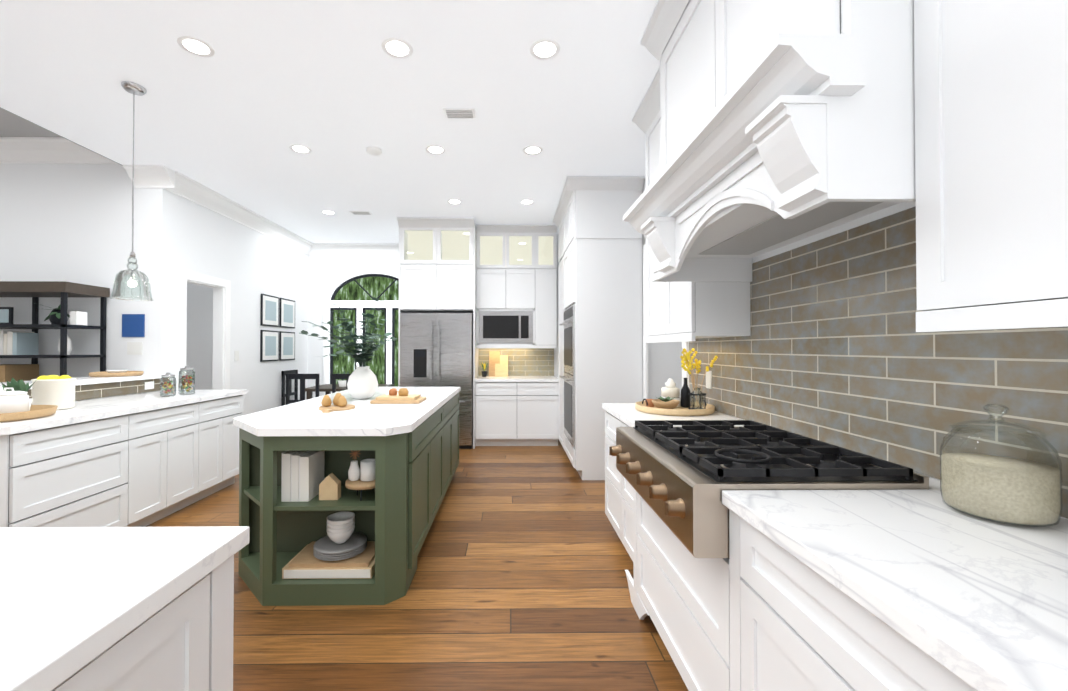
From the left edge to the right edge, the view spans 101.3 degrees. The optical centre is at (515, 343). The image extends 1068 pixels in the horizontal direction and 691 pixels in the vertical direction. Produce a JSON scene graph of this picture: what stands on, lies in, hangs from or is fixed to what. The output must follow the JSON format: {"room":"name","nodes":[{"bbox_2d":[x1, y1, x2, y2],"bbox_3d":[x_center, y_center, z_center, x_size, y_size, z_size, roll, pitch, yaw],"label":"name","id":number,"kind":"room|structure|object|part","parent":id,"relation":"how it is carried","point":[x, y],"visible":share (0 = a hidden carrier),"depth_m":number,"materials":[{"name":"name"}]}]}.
{"room":"kitchen","nodes":[
{"label":"kitchen","id":0,"kind":"room"},
{"bbox_2d":[0,163,175,384],"bbox_3d":[-5.456,-0.275,4.269,4.060,3.300,0.120,0,-1,-1],"label":"wall","id":1,"kind":"structure","parent":0,"point":[68,223],"depth_m":4.23,"materials":[{"name":"paint"}]},
{"bbox_2d":[0,137,179,192],"bbox_3d":[-5.392,-1.719,4.145,4.225,0.415,0.160,0,-1,-1],"label":"crown molding","id":2,"kind":"structure","parent":1,"relation":"attached to","point":[50,150],"depth_m":4.17,"materials":[{"name":"white wood"}]},
{"bbox_2d":[122,314,144,336],"bbox_3d":[-3.690,-0.175,4.221,0.210,0.220,0.011,0,-1,-1],"label":"wall sign","id":3,"kind":"object","parent":1,"relation":"attached to","point":[133,325],"visible":1,"depth_m":4.22,"materials":[{"name":"blue"}]},
{"bbox_2d":[127,342,141,354],"bbox_3d":[-3.675,0.045,4.222,0.140,0.120,0.007,0,-1,-1],"label":"switch plate","id":4,"kind":"object","parent":1,"relation":"attached to","point":[134,348],"depth_m":4.22,"materials":[{"name":"white plastic"}]},
{"bbox_2d":[77,195,307,415],"bbox_3d":[-3.495,-0.150,4.205,0.140,3.050,6.150,0,-1,-1],"label":"wall","id":5,"kind":"structure","parent":0,"point":[210,243],"depth_m":5.49,"materials":[{"name":"paint"}]},
{"bbox_2d":[0,374,165,391],"bbox_3d":[-3.523,0.292,2.673,0.330,0.040,3.096,0,-1,-1],"label":"bar","id":6,"kind":"object","parent":5,"relation":"on","point":[86,380],"visible":0.5,"depth_m":3.65,"materials":[{"name":"white stone"}]},
{"bbox_2d":[89,370,143,376],"bbox_3d":[-3.531,0.259,3.875,0.360,0.049,0.360,0,-1,-1],"label":"tray","id":7,"kind":"object","parent":6,"relation":"on","point":[114,373],"visible":0.98,"depth_m":3.80,"materials":[{"name":"brown wood"}]},
{"bbox_3d":[-3.531,0.252,3.875,0.150,0.035,0.150,0,-1,-1],"label":"dish","id":8,"kind":"part","parent":7,"relation":"part of","materials":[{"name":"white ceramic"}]},
{"bbox_2d":[27,377,169,404],"bbox_3d":[-3.404,0.374,2.723,0.009,0.120,3.195,0,-1,-1],"label":"tile backsplash","id":9,"kind":"structure","parent":5,"relation":"attached to","point":[90,391],"depth_m":3.70,"materials":[{"name":"grey tile"}]},
{"bbox_2d":[145,381,153,389],"bbox_3d":[-3.412,0.388,4.075,0.005,0.070,0.100,0,-1,-1],"label":"outlet","id":10,"kind":"object","parent":9,"relation":"attached to","point":[149,385],"visible":1,"depth_m":4.07,"materials":[{"name":"white plastic"}]},
{"bbox_2d":[178,269,230,389],"bbox_3d":[-3.482,0.311,4.835,0.140,2.140,0.800,0,-1,-1],"label":"door frame","id":11,"kind":"structure","parent":5,"relation":"attached to","point":[221,331],"depth_m":5.13,"materials":[{"name":"white wood"}]},
{"bbox_2d":[234,351,238,360],"bbox_3d":[-3.435,0.147,5.387,0.007,0.120,0.080,0,-1,-1],"label":"switch plate","id":12,"kind":"object","parent":5,"relation":"attached to","point":[236,357],"depth_m":5.38,"materials":[{"name":"white plastic"}]},
{"bbox_2d":[166,173,315,254],"bbox_3d":[-3.371,-1.577,5.781,0.145,0.165,3.030,0,-1,-1],"label":"crown molding","id":13,"kind":"structure","parent":5,"relation":"attached to","point":[192,190],"depth_m":5.29,"materials":[{"name":"white wood"}]},
{"bbox_2d":[260,330,278,361],"bbox_3d":[-3.434,0.029,6.114,0.024,0.430,0.430,0,-1,-1],"label":"picture frame","id":14,"kind":"object","parent":5,"relation":"attached to","point":[269,345],"visible":0.91,"depth_m":6.08,"materials":[{"name":"grey metal"}]},
{"bbox_2d":[260,294,278,326],"bbox_3d":[-3.434,-0.460,6.119,0.024,0.430,0.430,0,-1,-1],"label":"picture frame","id":15,"kind":"object","parent":5,"relation":"attached to","point":[269,314],"visible":0.93,"depth_m":6.08,"materials":[{"name":"grey metal"}]},
{"bbox_2d":[279,331,294,360],"bbox_3d":[-3.439,0.035,6.594,0.024,0.430,0.430,0,-1,-1],"label":"picture frame","id":16,"kind":"object","parent":5,"relation":"attached to","point":[286,345],"visible":0.95,"depth_m":6.54,"materials":[{"name":"grey metal"}]},
{"bbox_2d":[279,298,294,327],"bbox_3d":[-3.439,-0.455,6.599,0.024,0.430,0.430,0,-1,-1],"label":"picture frame","id":17,"kind":"object","parent":5,"relation":"attached to","point":[286,313],"visible":0.95,"depth_m":6.54,"materials":[{"name":"grey metal"}]},
{"bbox_2d":[0,0,660,242],"bbox_3d":[-2.333,-1.881,2.261,10.500,0.370,10.600,0,-1,-1],"label":"ceiling","id":18,"kind":"structure","parent":0,"point":[334,87],"depth_m":3.00,"materials":[{"name":"paint"}]},
{"bbox_2d":[110,81,152,300],"bbox_3d":[-2.510,-0.988,2.870,0.220,1.400,0.215,0,-1,-1],"label":"pendant light","id":19,"kind":"object","parent":18,"relation":"hanging from","point":[133,88],"visible":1,"depth_m":2.86,"materials":[{"name":"clear glass"}]},
{"bbox_3d":[-2.510,-0.429,2.864,0.220,0.282,0.215,0,-1,-1],"label":"lamp shade","id":20,"kind":"part","parent":19,"relation":"part of","materials":[{"name":"clear glass"}]},
{"bbox_3d":[-2.510,-0.425,2.864,0.048,0.109,0.046,0,-1,-1],"label":"bulb","id":21,"kind":"part","parent":19,"relation":"part of","materials":[{"name":"white glass"}]},
{"bbox_2d":[177,36,214,56],"bbox_3d":[-1.821,-1.692,2.495,0.176,0.004,0.176,0,-1,-1],"label":"recessed light","id":22,"kind":"object","parent":18,"relation":"in","point":[197,47],"visible":1,"depth_m":2.49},
{"bbox_2d":[289,144,311,153],"bbox_3d":[-1.855,-1.678,3.774,0.176,0.004,0.176,0,-1,-1],"label":"recessed light","id":23,"kind":"object","parent":18,"relation":"in","point":[301,149],"visible":1,"depth_m":3.78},
{"bbox_2d":[321,210,335,214],"bbox_3d":[-2.368,-1.660,5.539,0.176,0.004,0.176,0,-1,-1],"label":"recessed light","id":24,"kind":"object","parent":18,"relation":"in","point":[327,212],"visible":1,"depth_m":5.53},
{"bbox_2d":[349,211,372,214],"bbox_3d":[-1.957,-1.656,5.543,0.250,0.010,0.130,0,-1,-1],"label":"ceiling vent","id":25,"kind":"object","parent":18,"relation":"in","point":[361,212],"visible":1,"depth_m":5.52,"materials":[{"name":"grey metal"}]},
{"bbox_2d":[366,146,381,155],"bbox_3d":[-1.224,-1.665,3.781,0.130,0.029,0.130,0,-1,-1],"label":"smoke detector","id":26,"kind":"object","parent":18,"relation":"attached to","point":[373,150],"visible":1,"depth_m":3.75,"materials":[{"name":"white plastic"}]},
{"bbox_2d":[381,38,412,58],"bbox_3d":[-0.677,-1.691,2.508,0.176,0.004,0.176,0,-1,-1],"label":"recessed light","id":27,"kind":"object","parent":18,"relation":"in","point":[398,48],"visible":1,"depth_m":2.51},
{"bbox_2d":[425,145,445,154],"bbox_3d":[-0.692,-1.678,3.788,0.176,0.004,0.176,0,-1,-1],"label":"recessed light","id":28,"kind":"object","parent":18,"relation":"in","point":[434,149],"visible":1,"depth_m":3.78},
{"bbox_2d":[447,199,461,203],"bbox_3d":[-0.715,-1.664,5.127,0.176,0.004,0.176,0,-1,-1],"label":"recessed light","id":29,"kind":"object","parent":18,"relation":"in","point":[454,201],"visible":1,"depth_m":5.12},
{"bbox_2d":[443,108,475,118],"bbox_3d":[-0.408,-1.681,3.197,0.230,0.010,0.130,0,-1,-1],"label":"ceiling vent","id":30,"kind":"object","parent":18,"relation":"in","point":[459,113],"visible":1,"depth_m":3.19,"materials":[{"name":"grey metal"}]},
{"bbox_2d":[520,199,533,204],"bbox_3d":[0.135,-1.664,5.137,0.176,0.004,0.176,0,-1,-1],"label":"recessed light","id":31,"kind":"object","parent":18,"relation":"in","point":[526,202],"visible":1,"depth_m":5.15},
{"bbox_2d":[523,146,542,154],"bbox_3d":[0.150,-1.678,3.797,0.176,0.004,0.176,0,-1,-1],"label":"recessed light","id":32,"kind":"object","parent":18,"relation":"in","point":[532,150],"visible":1,"depth_m":3.80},
{"bbox_2d":[530,39,559,59],"bbox_3d":[0.169,-1.691,2.517,0.176,0.004,0.176,0,-1,-1],"label":"recessed light","id":33,"kind":"object","parent":18,"relation":"in","point":[550,49],"visible":1,"depth_m":2.51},
{"bbox_2d":[308,255,395,397],"bbox_3d":[-1.098,-0.117,7.367,4.965,3.050,0.120,0,-1,-1],"label":"wall","id":34,"kind":"structure","parent":0,"point":[323,270],"depth_m":7.29,"materials":[{"name":"paint"}]},
{"bbox_2d":[312,243,398,254],"bbox_3d":[-2.274,-1.561,7.237,2.070,0.165,0.145,0,-1,-1],"label":"crown molding","id":35,"kind":"structure","parent":34,"relation":"attached to","point":[318,248],"depth_m":7.22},
{"bbox_2d":[323,268,398,394],"bbox_3d":[-2.360,-0.193,7.319,1.660,2.140,0.130,0,-1,-1],"label":"window","id":36,"kind":"structure","parent":34,"relation":"in","point":[359,307],"depth_m":7.30,"materials":[{"name":"white wood"}]},
{"bbox_2d":[145,440,687,690],"bbox_3d":[-2.333,1.394,2.227,10.500,0.080,10.600,0,-1,-1],"label":"floor","id":37,"kind":"structure","parent":0,"point":[519,582],"depth_m":2.20,"materials":[{"name":"brown wood"}]},
{"bbox_2d":[0,434,7,527],"bbox_3d":[-3.035,0.912,2.074,0.708,0.880,0.450,0,-1,-1],"label":"base cabinet","id":38,"kind":"object","parent":37,"relation":"on","point":[3,441],"depth_m":2.30,"materials":[{"name":"grey wood"}]},
{"bbox_2d":[0,281,109,381],"bbox_3d":[-4.593,0.417,3.981,1.380,1.910,0.420,0,-1,-1],"label":"bookshelf","id":39,"kind":"object","parent":37,"relation":"on","point":[18,344],"visible":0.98,"depth_m":3.92,"materials":[{"name":"grey metal"}]},
{"bbox_2d":[4,414,139,526],"bbox_3d":[-3.032,0.919,2.686,0.728,0.880,0.774,0,-1,-1],"label":"base cabinet","id":40,"kind":"object","parent":37,"relation":"on","point":[85,474],"depth_m":2.66,"materials":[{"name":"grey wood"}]},
{"bbox_2d":[0,390,247,437],"bbox_3d":[-3.026,0.463,3.082,0.748,0.040,2.535,0,-1,-1],"label":"countertop","id":41,"kind":"structure","parent":40,"relation":"on","point":[88,410],"depth_m":3.09,"materials":[{"name":"white stone"}]},
{"bbox_2d":[0,377,57,421],"bbox_3d":[-3.006,0.317,2.550,0.470,0.237,0.470,0,-1,-1],"label":"wooden tray","id":42,"kind":"object","parent":41,"relation":"on","point":[15,402],"visible":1,"depth_m":2.54,"materials":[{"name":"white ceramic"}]},
{"bbox_2d":[0,377,34,413],"bbox_3d":[-3.024,0.310,2.588,0.295,0.221,0.326,0,-1,-1],"label":"potted plant","id":43,"kind":"object","parent":42,"relation":"on","point":[14,397],"depth_m":2.55,"materials":[{"name":"white ceramic"}]},
{"bbox_2d":[31,375,75,409],"bbox_3d":[-3.111,0.326,2.949,0.210,0.229,0.210,0,-1,-1],"label":"utensil crock","id":44,"kind":"object","parent":41,"relation":"on","point":[58,391],"visible":0.94,"depth_m":2.89,"materials":[{"name":"white ceramic"}]},
{"bbox_2d":[160,373,175,396],"bbox_3d":[-2.980,0.347,3.750,0.110,0.202,0.110,0,-1,-1],"label":"candy jar","id":45,"kind":"object","parent":41,"relation":"on","point":[169,388],"visible":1,"depth_m":3.73,"materials":[{"name":"clear glass"}]},
{"bbox_2d":[178,366,194,394],"bbox_3d":[-2.932,0.324,3.901,0.120,0.252,0.120,0,-1,-1],"label":"candy jar","id":46,"kind":"object","parent":41,"relation":"on","point":[183,383],"visible":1,"depth_m":3.88,"materials":[{"name":"clear glass"}]},
{"bbox_2d":[56,558,233,690],"bbox_3d":[-1.387,0.890,0.013,1.541,0.880,1.940,0,-1,-1],"label":"kitchen island","id":47,"kind":"object","parent":37,"relation":"on","point":[188,646],"depth_m":0.83,"materials":[{"name":"grey wood"}]},
{"bbox_2d":[0,526,249,690],"bbox_3d":[-1.395,0.430,0.010,1.584,0.040,1.984,0,-1,-1],"label":"island countertop","id":48,"kind":"structure","parent":47,"relation":"on","point":[69,596],"depth_m":0.77,"materials":[{"name":"white stone"}]},
{"bbox_2d":[140,402,207,526],"bbox_3d":[-3.040,0.926,3.384,0.728,0.880,0.739,0,-1,-1],"label":"base cabinet","id":49,"kind":"object","parent":37,"relation":"on","point":[140,460],"depth_m":3.42,"materials":[{"name":"grey wood"}]},
{"bbox_2d":[208,394,243,495],"bbox_3d":[-3.047,0.932,3.979,0.728,0.880,0.690,0,-1,-1],"label":"base cabinet","id":50,"kind":"object","parent":37,"relation":"on","point":[223,437],"depth_m":4.03,"materials":[{"name":"grey wood"}]},
{"bbox_2d":[281,370,297,405],"bbox_3d":[-3.202,0.899,6.572,0.420,1.000,0.420,0,-1,-1],"label":"dining chair","id":51,"kind":"object","parent":37,"relation":"on","point":[283,394],"visible":0.33,"depth_m":6.54,"materials":[{"name":"black wood"}]},
{"bbox_2d":[286,374,318,404],"bbox_3d":[-2.774,0.892,5.877,0.420,1.000,0.420,0,-1,-1],"label":"dining chair","id":52,"kind":"object","parent":37,"relation":"on","point":[302,377],"visible":0.31,"depth_m":5.68,"materials":[{"name":"black wood"}]},
{"bbox_2d":[332,374,350,392],"bbox_3d":[-2.174,0.892,5.884,0.420,1.000,0.420,0,-1,-1],"label":"dining chair","id":53,"kind":"object","parent":37,"relation":"on","point":[339,376],"visible":0.12,"depth_m":5.68,"materials":[{"name":"black wood"}]},
{"bbox_2d":[238,391,458,605],"bbox_3d":[-1.113,0.927,3.456,1.057,0.880,2.380,0,-1,-1],"label":"kitchen island","id":54,"kind":"object","parent":37,"relation":"on","point":[412,450],"depth_m":2.36,"materials":[{"name":"green wood"}]},
{"bbox_2d":[281,451,324,501],"bbox_3d":[-1.184,0.718,2.451,0.144,0.260,0.211,0,-1,-1],"label":"books","id":55,"kind":"object","parent":54,"relation":"in","point":[302,475],"visible":0.79,"depth_m":2.35,"materials":[{"name":"white paper"}]},
{"bbox_2d":[282,511,374,578],"bbox_3d":[-1.000,1.109,2.457,0.470,0.272,0.295,0,-1,-1],"label":"decorative objects","id":56,"kind":"object","parent":54,"relation":"in","point":[341,550],"visible":1,"depth_m":2.37,"materials":[{"name":"brown wood"}]},
{"bbox_2d":[319,473,340,499],"bbox_3d":[-1.014,0.780,2.393,0.100,0.135,0.050,0,-1,-1],"label":"house ornament","id":57,"kind":"object","parent":54,"relation":"in","point":[329,486],"visible":1,"depth_m":2.37,"materials":[{"name":"brown wood"}]},
{"bbox_2d":[233,387,460,438],"bbox_3d":[-1.123,0.467,3.460,1.097,0.040,2.440,0,-1,-1],"label":"island countertop","id":58,"kind":"structure","parent":54,"relation":"on","point":[305,417],"depth_m":2.60,"materials":[{"name":"white stone"}]},
{"bbox_2d":[319,393,354,412],"bbox_3d":[-1.210,0.386,2.933,0.230,0.107,0.305,0,-1,-1],"label":"board","id":59,"kind":"object","parent":58,"relation":"on","point":[340,402],"visible":1,"depth_m":2.92,"materials":[{"name":"brown wood"}]},
{"bbox_2d":[300,297,396,398],"bbox_3d":[-1.274,0.042,3.496,0.870,0.808,0.905,0,-1,-1],"label":"vase","id":60,"kind":"object","parent":58,"relation":"on","point":[362,382],"visible":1,"depth_m":3.49,"materials":[{"name":"white ceramic"}]},
{"bbox_2d":[370,388,425,403],"bbox_3d":[-0.895,0.393,3.374,0.360,0.104,0.280,0,-1,-1],"label":"cutting boards","id":61,"kind":"object","parent":58,"relation":"on","point":[402,396],"visible":1,"depth_m":3.26,"materials":[{"name":"brown wood"}]},
{"bbox_2d":[345,450,374,500],"bbox_3d":[-0.835,0.714,2.421,0.200,0.269,0.200,0,-1,-1],"label":"cake stand","id":62,"kind":"object","parent":54,"relation":"in","point":[362,477],"visible":0.83,"depth_m":2.38,"materials":[{"name":"white ceramic"}]},
{"bbox_2d":[348,450,374,480],"bbox_3d":[-0.831,0.665,2.421,0.182,0.172,0.083,0,-1,-1],"label":"vase","id":63,"kind":"object","parent":62,"relation":"on","point":[366,472],"depth_m":2.39,"materials":[{"name":"white ceramic"}]},
{"bbox_2d":[305,384,393,399],"bbox_3d":[-2.482,1.020,6.579,1.100,0.760,0.800,0,-1,-1],"label":"dining table","id":64,"kind":"object","parent":37,"relation":"on","point":[325,388],"visible":0.23,"depth_m":6.23,"materials":[{"name":"brown wood"}]},
{"bbox_2d":[337,371,348,386],"bbox_3d":[-2.579,0.519,6.541,0.200,0.237,0.195,0,-1,-1],"label":"potted plant","id":65,"kind":"object","parent":64,"relation":"on","point":[341,382],"visible":0.73,"depth_m":6.49,"materials":[{"name":"white ceramic"}]},
{"bbox_2d":[398,313,476,448],"bbox_3d":[-1.070,0.495,6.145,0.975,1.800,0.648,0,-1,-1],"label":"tall cabinet","id":66,"kind":"object","parent":37,"relation":"on","point":[435,349],"depth_m":5.74,"materials":[{"name":"grey metal"}]},
{"bbox_2d":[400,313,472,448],"bbox_3d":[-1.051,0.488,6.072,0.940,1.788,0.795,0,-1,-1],"label":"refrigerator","id":67,"kind":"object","parent":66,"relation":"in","point":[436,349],"depth_m":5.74,"materials":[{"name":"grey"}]},
{"bbox_2d":[473,381,520,448],"bbox_3d":[-0.237,0.955,6.185,0.623,0.880,0.618,0,-1,-1],"label":"base cabinet","id":68,"kind":"object","parent":37,"relation":"on","point":[496,404],"depth_m":5.88,"materials":[{"name":"grey wood"}]},
{"bbox_2d":[473,377,557,380],"bbox_3d":[0.021,0.495,6.185,1.138,0.040,0.633,0,-1,-1],"label":"countertop","id":69,"kind":"structure","parent":68,"relation":"on","point":[474,378],"depth_m":5.87,"materials":[{"name":"white stone"}]},
{"bbox_2d":[480,362,487,376],"bbox_3d":[-0.446,0.369,6.289,0.139,0.213,0.141,0,-1,-1],"label":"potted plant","id":70,"kind":"object","parent":69,"relation":"on","point":[484,367],"visible":1,"depth_m":6.26,"materials":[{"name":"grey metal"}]},
{"bbox_2d":[489,351,507,376],"bbox_3d":[-0.250,0.293,6.416,0.280,0.366,0.168,0,-1,-1],"label":"cutting boards","id":71,"kind":"object","parent":69,"relation":"on","point":[498,364],"visible":0.95,"depth_m":6.42,"materials":[{"name":"brown wood"}]},
{"bbox_2d":[475,224,558,445],"bbox_3d":[0.015,-0.128,6.199,1.125,3.046,0.618,0,-1,-1],"label":"kitchen cabinet","id":72,"kind":"object","parent":37,"relation":"on","point":[516,264],"depth_m":6.12,"materials":[{"name":"grey wood"}]},
{"bbox_2d":[521,381,558,445],"bbox_3d":[0.266,0.955,6.191,0.623,0.880,0.618,0,-1,-1],"label":"base cabinet","id":73,"kind":"object","parent":37,"relation":"on","point":[539,399],"depth_m":5.89,"materials":[{"name":"grey wood"}]},
{"bbox_2d":[556,220,559,440],"bbox_3d":[0.923,-0.111,5.607,0.698,3.000,0.575,0,-1,-1],"label":"tall cabinet","id":74,"kind":"object","parent":37,"relation":"on","point":[557,221],"depth_m":5.82,"materials":[{"name":"grey wood"}]},
{"bbox_2d":[560,180,642,479],"bbox_3d":[0.931,-0.118,4.909,0.698,3.000,0.960,0,-1,-1],"label":"tall cabinet","id":75,"kind":"object","parent":37,"relation":"on","point":[600,301],"depth_m":4.43,"materials":[{"name":"grey wood"}]},
{"bbox_2d":[559,305,574,446],"bbox_3d":[0.562,0.337,4.881,0.088,1.460,0.760,0,-1,-1],"label":"double wall oven","id":76,"kind":"object","parent":75,"relation":"in","point":[569,313],"depth_m":4.73,"materials":[{"name":"silver metal"}]},
{"bbox_2d":[602,403,1067,690],"bbox_3d":[0.960,0.883,1.219,0.725,0.920,4.100,0,-1,-1],"label":"base cabinet","id":77,"kind":"object","parent":37,"relation":"on","point":[867,590],"visible":0.65,"depth_m":0.94,"materials":[{"name":"white wood"}]},
{"bbox_2d":[635,399,714,415],"bbox_3d":[1.040,0.400,2.875,0.490,0.079,0.490,0,-1,-1],"label":"tray","id":78,"kind":"object","parent":77,"relation":"on","point":[671,407],"depth_m":2.74,"materials":[{"name":"brown wood"}]},
{"bbox_2d":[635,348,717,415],"bbox_3d":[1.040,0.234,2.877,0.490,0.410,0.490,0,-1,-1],"label":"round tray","id":79,"kind":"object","parent":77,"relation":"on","point":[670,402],"visible":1,"depth_m":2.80,"materials":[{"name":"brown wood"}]},
{"bbox_2d":[609,420,928,557],"bbox_3d":[0.831,0.497,1.737,0.745,0.260,0.928,0,-1,-1],"label":"gas rangetop","id":80,"kind":"object","parent":77,"relation":"in","point":[679,479],"visible":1,"depth_m":1.44,"materials":[{"name":"silver metal"}]},
{"bbox_2d":[940,404,1062,526],"bbox_3d":[1.186,0.284,1.078,0.202,0.272,0.202,0,-1,-1],"label":"jar","id":81,"kind":"object","parent":77,"relation":"on","point":[1007,490],"visible":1,"depth_m":1.03,"materials":[{"name":"clear glass"}]},
{"bbox_2d":[396,233,558,377],"bbox_3d":[-0.242,-0.126,6.577,2.980,3.050,0.120,0,-1,-1],"label":"wall","id":82,"kind":"structure","parent":0,"point":[397,256],"depth_m":6.53,"materials":[{"name":"paint"}]},
{"bbox_2d":[399,257,440,312],"bbox_3d":[-1.265,-0.779,6.156,0.545,0.667,0.688,0,-1,-1],"label":"upper cabinet","id":83,"kind":"object","parent":82,"relation":"attached to","point":[419,277],"depth_m":5.82,"materials":[{"name":"grey wood"}]},
{"bbox_2d":[405,229,440,256],"bbox_3d":[-1.297,-1.328,6.332,0.486,0.550,0.348,0,-1,-1],"label":"upper cabinet","id":84,"kind":"object","parent":82,"relation":"attached to","point":[418,242],"depth_m":6.08,"materials":[{"name":"grey glass"}]},
{"bbox_2d":[441,257,476,312],"bbox_3d":[-0.840,-0.779,6.161,0.544,0.667,0.688,0,-1,-1],"label":"upper cabinet","id":85,"kind":"object","parent":82,"relation":"attached to","point":[468,288],"depth_m":5.82,"materials":[{"name":"grey wood"}]},
{"bbox_2d":[441,229,476,260],"bbox_3d":[-0.812,-1.328,6.337,0.484,0.550,0.348,0,-1,-1],"label":"upper cabinet","id":86,"kind":"object","parent":82,"relation":"attached to","point":[454,242],"depth_m":6.11,"materials":[{"name":"grey glass"}]},
{"bbox_2d":[477,265,512,308],"bbox_3d":[-0.314,-0.782,6.317,0.470,0.647,0.388,0,-1,-1],"label":"upper cabinet","id":87,"kind":"object","parent":82,"relation":"attached to","point":[494,282],"depth_m":6.13,"materials":[{"name":"grey wood"}]},
{"bbox_2d":[477,309,532,344],"bbox_3d":[-0.139,-0.231,6.297,0.759,0.451,0.422,0,-1,-1],"label":"microwave","id":88,"kind":"object","parent":82,"relation":"attached to","point":[494,326],"depth_m":6.13,"materials":[{"name":"grey metal"}]},
{"bbox_2d":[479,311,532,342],"bbox_3d":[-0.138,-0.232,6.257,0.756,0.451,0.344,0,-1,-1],"label":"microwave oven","id":89,"kind":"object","parent":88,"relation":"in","point":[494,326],"depth_m":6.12,"materials":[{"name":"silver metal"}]},
{"bbox_2d":[479,348,553,375],"bbox_3d":[0.011,0.238,6.511,1.125,0.479,0.009,0,-1,-1],"label":"tile backsplash","id":90,"kind":"structure","parent":82,"relation":"attached to","point":[530,361],"depth_m":6.51,"materials":[{"name":"beige tile"}]},
{"bbox_2d":[513,265,536,312],"bbox_3d":[0.036,-0.782,6.321,0.469,0.647,0.388,0,-1,-1],"label":"upper cabinet","id":91,"kind":"object","parent":82,"relation":"attached to","point":[524,276],"depth_m":6.13,"materials":[{"name":"grey wood"}]},
{"bbox_2d":[533,265,556,344],"bbox_3d":[0.394,-0.539,6.323,0.365,1.132,0.388,0,-1,-1],"label":"upper cabinet","id":92,"kind":"object","parent":82,"relation":"attached to","point":[545,319],"depth_m":6.13,"materials":[{"name":"grey wood"}]},
{"bbox_2d":[642,179,1067,519],"bbox_3d":[1.387,-0.301,1.822,0.120,3.300,9.670,0,-1,-1],"label":"wall","id":93,"kind":"structure","parent":0,"point":[664,360],"depth_m":4.38,"materials":[{"name":"paint"}]},
{"bbox_2d":[643,236,688,400],"bbox_3d":[1.294,0.146,3.841,0.020,2.450,1.080,0,-1,-1],"label":"door frame","id":94,"kind":"structure","parent":93,"relation":"attached to","point":[685,345],"depth_m":4.31,"materials":[{"name":"white wood"}]},
{"bbox_2d":[632,67,750,342],"bbox_3d":[1.090,-0.848,2.855,0.428,1.676,0.828,0,-1,-1],"label":"upper cabinet","id":95,"kind":"object","parent":93,"relation":"attached to","point":[683,311],"visible":0.31,"depth_m":2.65,"materials":[{"name":"grey wood"}]},
{"bbox_2d":[623,0,915,281],"bbox_3d":[0.966,-1.024,1.764,0.701,1.346,1.440,0,-1,-1],"label":"range hood","id":96,"kind":"object","parent":93,"relation":"attached to","point":[785,122],"visible":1,"depth_m":1.34,"materials":[{"name":"white wood"}]},
{"bbox_2d":[689,206,1067,518],"bbox_3d":[1.331,-0.018,1.133,0.009,0.879,4.300,0,-1,-1],"label":"tile backsplash","id":97,"kind":"structure","parent":93,"relation":"attached to","point":[835,348],"depth_m":1.61,"materials":[{"name":"grey tile"}]},
{"bbox_2d":[706,371,711,388],"bbox_3d":[1.303,0.241,2.950,0.005,0.120,0.080,0,-1,-1],"label":"wall outlet","id":98,"kind":"object","parent":97,"relation":"attached to","point":[709,379],"visible":0.86,"depth_m":2.93,"materials":[{"name":"white plastic"}]},
{"bbox_2d":[914,0,1067,319],"bbox_3d":[1.158,-0.871,0.818,0.338,1.580,0.539,0,-1,-1],"label":"upper cabinet","id":99,"kind":"object","parent":93,"relation":"attached to","point":[991,128],"depth_m":0.91,"materials":[{"name":"white wood"}]},
{"label":"outside","id":100,"kind":"structure","parent":0,"visible":0},
{"bbox_2d":[333,277,398,386],"bbox_3d":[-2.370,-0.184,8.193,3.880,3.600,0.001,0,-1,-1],"label":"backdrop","id":101,"kind":"structure","parent":100,"point":[375,287],"depth_m":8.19,"materials":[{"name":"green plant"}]}
]}

